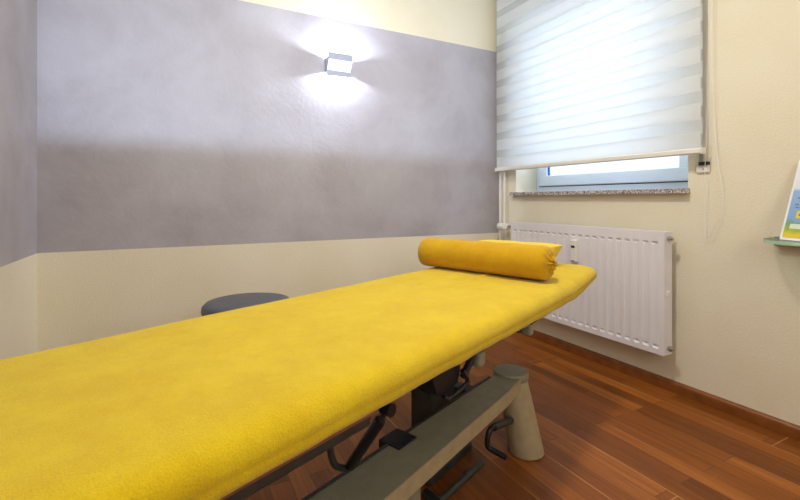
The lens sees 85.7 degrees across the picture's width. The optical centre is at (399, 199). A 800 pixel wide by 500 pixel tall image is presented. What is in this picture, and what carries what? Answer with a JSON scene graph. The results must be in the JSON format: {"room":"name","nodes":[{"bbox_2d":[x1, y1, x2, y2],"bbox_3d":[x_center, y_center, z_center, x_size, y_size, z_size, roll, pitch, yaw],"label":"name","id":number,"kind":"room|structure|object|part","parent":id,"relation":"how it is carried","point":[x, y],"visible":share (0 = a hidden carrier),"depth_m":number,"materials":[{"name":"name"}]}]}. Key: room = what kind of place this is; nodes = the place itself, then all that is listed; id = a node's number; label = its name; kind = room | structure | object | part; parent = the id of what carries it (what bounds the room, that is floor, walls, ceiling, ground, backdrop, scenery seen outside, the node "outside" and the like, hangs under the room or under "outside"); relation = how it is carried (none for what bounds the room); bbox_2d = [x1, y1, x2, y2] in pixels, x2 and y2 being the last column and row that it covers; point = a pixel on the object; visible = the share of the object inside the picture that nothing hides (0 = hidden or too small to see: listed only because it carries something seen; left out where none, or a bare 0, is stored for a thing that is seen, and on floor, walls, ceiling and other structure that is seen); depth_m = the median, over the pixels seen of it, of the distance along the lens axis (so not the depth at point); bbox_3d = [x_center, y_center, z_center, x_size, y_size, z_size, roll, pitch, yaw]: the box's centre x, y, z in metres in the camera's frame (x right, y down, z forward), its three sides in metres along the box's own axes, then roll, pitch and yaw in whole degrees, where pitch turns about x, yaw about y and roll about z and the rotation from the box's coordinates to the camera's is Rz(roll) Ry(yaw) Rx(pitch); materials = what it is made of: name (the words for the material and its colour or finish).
{"room":"examination room","nodes":[
{"label":"examination room","id":0,"kind":"room"},
{"bbox_2d":[0,0,36,359],"bbox_3d":[-0.819,-0.360,0.185,0.120,2.620,4.083,0,0,-27],"label":"wall","id":1,"kind":"structure","parent":0,"point":[18,18],"depth_m":1.79,"materials":[{"name":"grey paint"}]},
{"bbox_2d":[37,0,498,351],"bbox_3d":[-0.554,-0.360,2.690,2.895,2.620,0.120,0,0,-27],"label":"wall","id":2,"kind":"structure","parent":0,"point":[191,153],"depth_m":2.44,"materials":[{"name":"grey paint"}]},
{"bbox_2d":[325,51,352,77],"bbox_3d":[-0.379,-0.832,2.672,0.156,0.132,0.074,0,0,-27],"label":"wall lamp","id":3,"kind":"object","parent":2,"relation":"attached to","point":[336,64],"visible":1,"depth_m":2.65,"materials":[{"name":"white metal"}]},
{"bbox_2d":[327,58,351,72],"bbox_3d":[-0.371,-0.828,2.656,0.152,0.059,0.039,0,0,-27],"label":"diffuser","id":4,"kind":"object","parent":3,"relation":"attached to","point":[334,65],"depth_m":2.65,"materials":[{"name":"white glass"}]},
{"bbox_2d":[244,332,799,499],"bbox_3d":[0.568,1.000,0.904,3.245,0.100,4.323,0,0,-27],"label":"floor","id":5,"kind":"structure","parent":0,"point":[606,433],"depth_m":1.65,"materials":[{"name":"brown wood"}]},
{"bbox_2d":[201,292,288,315],"bbox_3d":[-0.688,0.698,1.948,0.432,0.503,0.418,0,0,-27],"label":"stool","id":6,"kind":"object","parent":5,"relation":"on","point":[235,301],"visible":0.19,"depth_m":1.90,"materials":[{"name":"grey leather"}]},
{"bbox_2d":[0,263,596,499],"bbox_3d":[-0.013,0.626,1.376,0.688,0.647,2.156,0,0,39],"label":"table","id":7,"kind":"object","parent":5,"relation":"on","point":[225,405],"visible":0.88,"depth_m":0.86,"materials":[{"name":"fabric"}]},
{"bbox_3d":[-0.270,0.441,0.649,0.040,0.038,0.625,0,0,39],"label":"frame rail","id":8,"kind":"part","parent":7,"relation":"part of","materials":[{"name":"metal"}]},
{"bbox_3d":[-0.472,0.403,0.804,0.612,0.030,0.610,0,0,39],"label":"board","id":9,"kind":"part","parent":7,"relation":"part of","materials":[{"name":"yellow fabric"}]},
{"bbox_3d":[-0.143,0.556,0.961,0.032,0.201,0.178,0,0,0],"label":"curved arm","id":10,"kind":"part","parent":7,"relation":"part of","materials":[{"name":"metal"}]},
{"bbox_3d":[-0.035,0.455,0.910,0.012,0.049,0.043,0,0,-34],"label":"piston rod","id":11,"kind":"part","parent":7,"relation":"part of","materials":[{"name":"metal"}]},
{"bbox_3d":[0.015,0.833,1.165,0.050,0.235,0.075,0,0,39],"label":"support post","id":12,"kind":"part","parent":7,"relation":"part of","materials":[{"name":"beige metal"}]},
{"bbox_3d":[0.185,0.450,1.170,0.020,0.053,0.073,0,0,32],"label":"lever handle","id":13,"kind":"part","parent":7,"relation":"part of","materials":[{"name":"black plastic"}]},
{"bbox_2d":[418,237,556,279],"bbox_3d":[0.359,0.248,1.888,0.648,0.136,0.141,0,0,41],"label":"bolster","id":14,"kind":"object","parent":7,"relation":"on","point":[537,262],"visible":1,"depth_m":1.80,"materials":[{"name":"yellow fabric"}]},
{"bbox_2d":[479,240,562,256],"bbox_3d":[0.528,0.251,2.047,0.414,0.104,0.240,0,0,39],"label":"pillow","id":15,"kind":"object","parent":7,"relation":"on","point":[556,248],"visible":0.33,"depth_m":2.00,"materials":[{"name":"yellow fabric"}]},
{"bbox_3d":[0.459,0.819,1.645,0.177,0.262,0.130,0,0,39],"label":"leg","id":16,"kind":"part","parent":7,"relation":"part of","materials":[{"name":"beige metal"}]},
{"bbox_2d":[502,0,799,425],"bbox_3d":[1.853,-0.360,1.571,0.350,2.620,4.323,0,0,-27],"label":"wall","id":17,"kind":"structure","parent":0,"point":[736,294],"depth_m":1.91,"materials":[{"name":"beige paint"}]},
{"bbox_2d":[499,171,501,239],"bbox_3d":[0.755,-0.356,3.243,0.017,2.588,0.017,0,0,-27],"label":"pipe","id":18,"kind":"object","parent":17,"relation":"attached to","point":[500,172],"visible":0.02,"depth_m":3.24,"materials":[{"name":"white metal"}]},
{"bbox_2d":[503,171,505,222],"bbox_3d":[0.776,-0.735,3.203,0.017,1.830,0.017,0,0,-27],"label":"pipe","id":19,"kind":"object","parent":17,"relation":"attached to","point":[504,172],"visible":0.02,"depth_m":3.20,"materials":[{"name":"white metal"}]},
{"bbox_2d":[509,222,673,355],"bbox_3d":[1.075,0.455,2.583,0.099,0.604,1.123,0,0,-27],"label":"radiator","id":20,"kind":"object","parent":17,"relation":"attached to","point":[628,301],"visible":0.82,"depth_m":2.30,"materials":[{"name":"white metal"}]},
{"bbox_2d":[497,223,510,229],"bbox_3d":[0.769,0.193,3.129,0.050,0.050,0.157,0,0,-27],"label":"valve","id":21,"kind":"object","parent":20,"relation":"attached to","point":[502,226],"visible":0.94,"depth_m":3.12,"materials":[{"name":"white plastic"}]},
{"bbox_2d":[570,240,577,261],"bbox_3d":[1.027,0.300,2.543,0.026,0.130,0.044,0,0,-27],"label":"meter","id":22,"kind":"object","parent":20,"relation":"attached to","point":[573,243],"visible":1,"depth_m":2.53,"materials":[{"name":"white plastic"}]},
{"bbox_2d":[509,222,670,231],"bbox_3d":[1.053,0.160,2.587,0.058,0.011,1.095,0,0,-27],"label":"grille","id":23,"kind":"object","parent":20,"relation":"attached to","point":[576,228],"depth_m":2.57,"materials":[{"name":"white metal"}]},
{"bbox_3d":[1.305,0.454,2.099,0.061,0.598,0.004,0,0,-27],"label":"panel","id":24,"kind":"part","parent":20,"relation":"part of","materials":[{"name":"white metal"}]},
{"bbox_2d":[509,155,689,194],"bbox_3d":[1.217,-0.666,2.672,0.305,1.267,1.228,0,0,-27],"label":"window","id":25,"kind":"structure","parent":17,"relation":"in","point":[675,179],"depth_m":2.59,"materials":[{"name":"white plastic"}]},
{"bbox_3d":[1.195,-0.044,2.660,0.255,0.022,1.228,0,0,-27],"label":"sill","id":26,"kind":"part","parent":25,"relation":"part of","materials":[{"name":"stone"}]},
{"bbox_3d":[1.326,-0.677,2.717,0.070,1.245,1.188,0,0,-27],"label":"frame","id":27,"kind":"part","parent":25,"relation":"part of","materials":[{"name":"white plastic"}]},
{"bbox_3d":[1.313,-0.680,2.711,0.069,1.159,1.116,0,0,-27],"label":"sash","id":28,"kind":"part","parent":25,"relation":"part of","materials":[{"name":"white plastic"}]},
{"bbox_2d":[495,0,722,239],"bbox_3d":[1.072,-0.719,2.579,0.107,1.811,1.494,0,0,-27],"label":"roller blind","id":29,"kind":"object","parent":17,"relation":"attached to","point":[578,82],"visible":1,"depth_m":2.46,"materials":[{"name":"fabric"}]},
{"bbox_3d":[1.414,-0.682,1.957,0.047,1.736,0.076,0,0,-27],"label":"pull cord","id":30,"kind":"part","parent":29,"relation":"part of","materials":[{"name":"white plastic"}]},
{"bbox_2d":[520,329,799,441],"bbox_3d":[1.690,0.923,1.486,0.018,0.054,4.083,0,0,-27],"label":"baseboard","id":31,"kind":"structure","parent":17,"relation":"attached to","point":[785,428],"depth_m":2.08,"materials":[{"name":"brown wood"}]},
{"bbox_2d":[696,154,709,172],"bbox_3d":[1.413,-0.689,2.014,0.024,1.122,0.056,0,0,-27],"label":"belt winder","id":32,"kind":"object","parent":17,"relation":"attached to","point":[705,166],"visible":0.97,"depth_m":2.01,"materials":[{"name":"white plastic"}]},
{"bbox_3d":[1.418,-0.145,2.017,0.012,0.034,0.056,0,0,-27],"label":"plate","id":33,"kind":"part","parent":32,"relation":"part of","materials":[{"name":"white plastic"}]},
{"bbox_2d":[763,236,799,247],"bbox_3d":[1.593,0.168,1.459,0.215,0.039,0.625,0,0,-27],"label":"glass shelf","id":34,"kind":"object","parent":17,"relation":"attached to","point":[785,243],"visible":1,"depth_m":1.70,"materials":[{"name":"glass"}]},
{"bbox_2d":[780,160,799,240],"bbox_3d":[1.534,-0.002,1.567,0.084,0.312,0.250,0,0,-2],"label":"flyer","id":35,"kind":"object","parent":34,"relation":"on","point":[790,229],"visible":1,"depth_m":1.67,"materials":[{"name":"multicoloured paper"}]},
{"bbox_3d":[1.505,0.101,1.576,0.005,0.019,0.170,0,0,-2],"label":"pale panel","id":36,"kind":"part","parent":35,"relation":"part of","materials":[{"name":"white paper"}]}
]}

